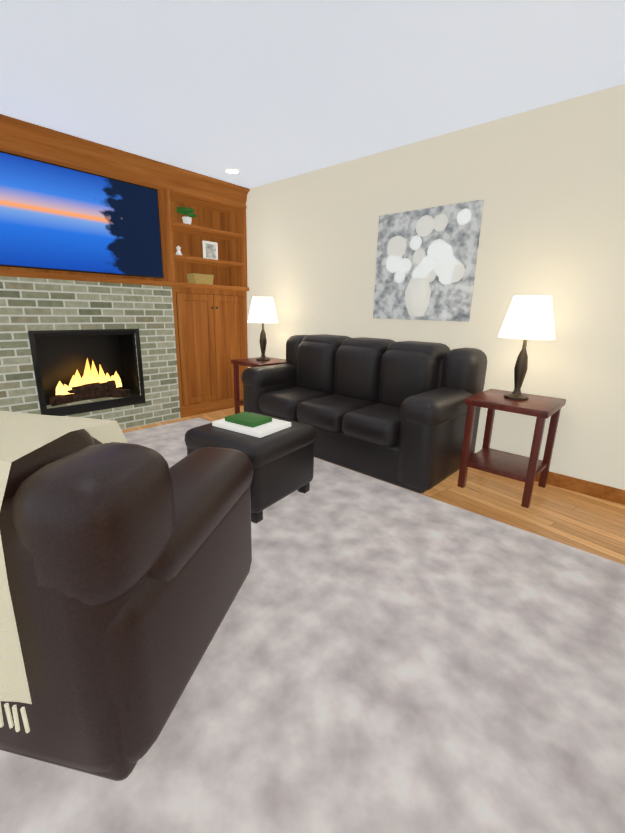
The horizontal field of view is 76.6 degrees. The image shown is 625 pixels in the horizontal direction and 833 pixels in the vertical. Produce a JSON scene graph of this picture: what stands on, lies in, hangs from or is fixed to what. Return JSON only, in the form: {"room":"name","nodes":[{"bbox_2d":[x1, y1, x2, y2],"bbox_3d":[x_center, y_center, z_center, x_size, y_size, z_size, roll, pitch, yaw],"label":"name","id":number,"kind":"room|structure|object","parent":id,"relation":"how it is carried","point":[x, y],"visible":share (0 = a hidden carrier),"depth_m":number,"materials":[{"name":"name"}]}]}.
{"room":"living room","nodes":[
{"label":"living room","id":0,"kind":"room"},
{"bbox_2d":[0,0,624,188],"bbox_3d":[2.311,-0.985,-1.310,13.700,0.100,9.400,14,20,40],"label":"ceiling","id":1,"kind":"structure","parent":0,"point":[256,93],"depth_m":2.23,"materials":[{"name":"white paint"}]},
{"bbox_2d":[223,168,240,173],"bbox_3d":[-0.789,-2.407,3.882,0.168,0.006,0.168,5,16,14],"label":"recessed light","id":2,"kind":"object","parent":1,"relation":"in","point":[231,171],"visible":1,"depth_m":3.85,"materials":[{"name":"white"}]},
{"bbox_2d":[122,406,624,564],"bbox_3d":[2.252,1.524,-0.631,13.700,0.100,9.400,14,20,40],"label":"floor","id":3,"kind":"structure","parent":0,"point":[589,524],"depth_m":2.56,"materials":[{"name":"brown wood"}]},
{"bbox_2d":[0,114,249,429],"bbox_3d":[-2.157,-1.060,3.567,0.468,2.498,3.731,14,20,40],"label":"wall unit","id":4,"kind":"object","parent":3,"relation":"on","point":[125,352],"visible":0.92,"depth_m":3.92,"materials":[{"name":"brown wood"}]},
{"bbox_2d":[0,151,163,278],"bbox_3d":[-2.037,-1.669,3.409,0.121,0.810,1.480,14,20,40],"label":"tv","id":5,"kind":"object","parent":4,"relation":"attached to","point":[57,217],"visible":1,"depth_m":3.35,"materials":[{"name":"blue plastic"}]},
{"bbox_2d":[176,246,181,254],"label":"decor","id":6,"kind":"object","parent":4,"relation":"on","point":[178,248],"depth_m":4.18,"materials":[{"name":"white ceramic"}]},
{"bbox_2d":[176,207,196,223],"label":"decor","id":7,"kind":"object","parent":4,"relation":"on","point":[181,210],"depth_m":4.16,"materials":[{"name":"white"}]},
{"bbox_2d":[187,273,213,284],"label":"decor","id":8,"kind":"object","parent":4,"relation":"on","point":[196,278],"depth_m":4.39,"materials":[{"name":"beige wicker"}]},
{"bbox_2d":[202,241,217,259],"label":"decor","id":9,"kind":"object","parent":4,"relation":"on","point":[210,250],"depth_m":4.47,"materials":[{"name":"white"}]},
{"bbox_2d":[231,357,285,413],"bbox_3d":[-0.546,-0.304,4.414,0.500,0.645,0.500,14,20,40],"label":"end table","id":10,"kind":"object","parent":3,"relation":"on","point":[249,362],"visible":0.21,"depth_m":4.33,"materials":[{"name":"brown wood"}]},
{"bbox_2d":[248,297,277,360],"bbox_3d":[-0.531,-0.936,4.243,0.330,0.660,0.330,14,20,40],"label":"table lamp","id":11,"kind":"object","parent":10,"relation":"on","point":[262,310],"visible":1,"depth_m":4.09,"materials":[{"name":"white fabric"}]},
{"bbox_2d":[0,418,624,832],"bbox_3d":[-1.306,0.823,1.435,4.100,0.011,4.650,14,20,40],"label":"floor carpet","id":12,"kind":"object","parent":3,"relation":"on","point":[380,656],"visible":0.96,"depth_m":1.28,"materials":[{"name":"grey carpet"}]},
{"bbox_2d":[0,411,252,780],"bbox_3d":[-1.194,0.348,1.442,1.770,0.877,0.996,4,15,10],"label":"armchair","id":13,"kind":"object","parent":12,"relation":"on","point":[125,565],"visible":1,"depth_m":0.94,"materials":[{"name":"leather"}]},
{"bbox_2d":[185,412,315,523],"bbox_3d":[-0.387,0.261,2.558,0.620,0.530,0.620,11,18,32],"label":"ottoman","id":14,"kind":"object","parent":12,"relation":"on","point":[279,452],"visible":0.79,"depth_m":2.36,"materials":[{"name":"leather"}]},
{"bbox_2d":[241,334,486,492],"bbox_3d":[0.322,-0.180,3.399,1.970,0.945,0.920,14,20,40],"label":"sofa","id":15,"kind":"object","parent":3,"relation":"on","point":[390,411],"visible":0.92,"depth_m":3.00,"materials":[{"name":"leather"}]},
{"bbox_2d":[457,389,565,507],"bbox_3d":[1.366,0.190,2.754,0.500,0.645,0.500,14,20,40],"label":"end table","id":16,"kind":"object","parent":3,"relation":"on","point":[525,469],"visible":0.98,"depth_m":2.68,"materials":[{"name":"brown wood"}]},
{"bbox_2d":[498,295,554,400],"bbox_3d":[1.381,-0.442,2.583,0.330,0.660,0.330,14,20,40],"label":"table lamp","id":17,"kind":"object","parent":16,"relation":"on","point":[529,317],"visible":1,"depth_m":2.44,"materials":[{"name":"white fabric"}]},
{"bbox_2d":[246,84,624,489],"bbox_3d":[0.886,-0.957,3.445,5.180,2.500,0.120,14,20,40],"label":"wall","id":18,"kind":"structure","parent":0,"point":[546,184],"depth_m":2.84,"materials":[{"name":"beige paint"}]},
{"bbox_2d":[373,199,483,321],"bbox_3d":[0.888,-1.233,3.241,0.880,0.860,0.209,14,20,40],"label":"art","id":19,"kind":"object","parent":18,"relation":"attached to","point":[426,260],"visible":1,"depth_m":3.19,"materials":[{"name":"fabric"}]},
{"bbox_2d":[474,453,624,504],"bbox_3d":[0.813,0.213,3.709,5.180,0.100,0.013,14,20,40],"label":"baseboard","id":20,"kind":"structure","parent":18,"relation":"attached to","point":[604,492],"depth_m":2.74,"materials":[{"name":"brown wood"}]}
]}

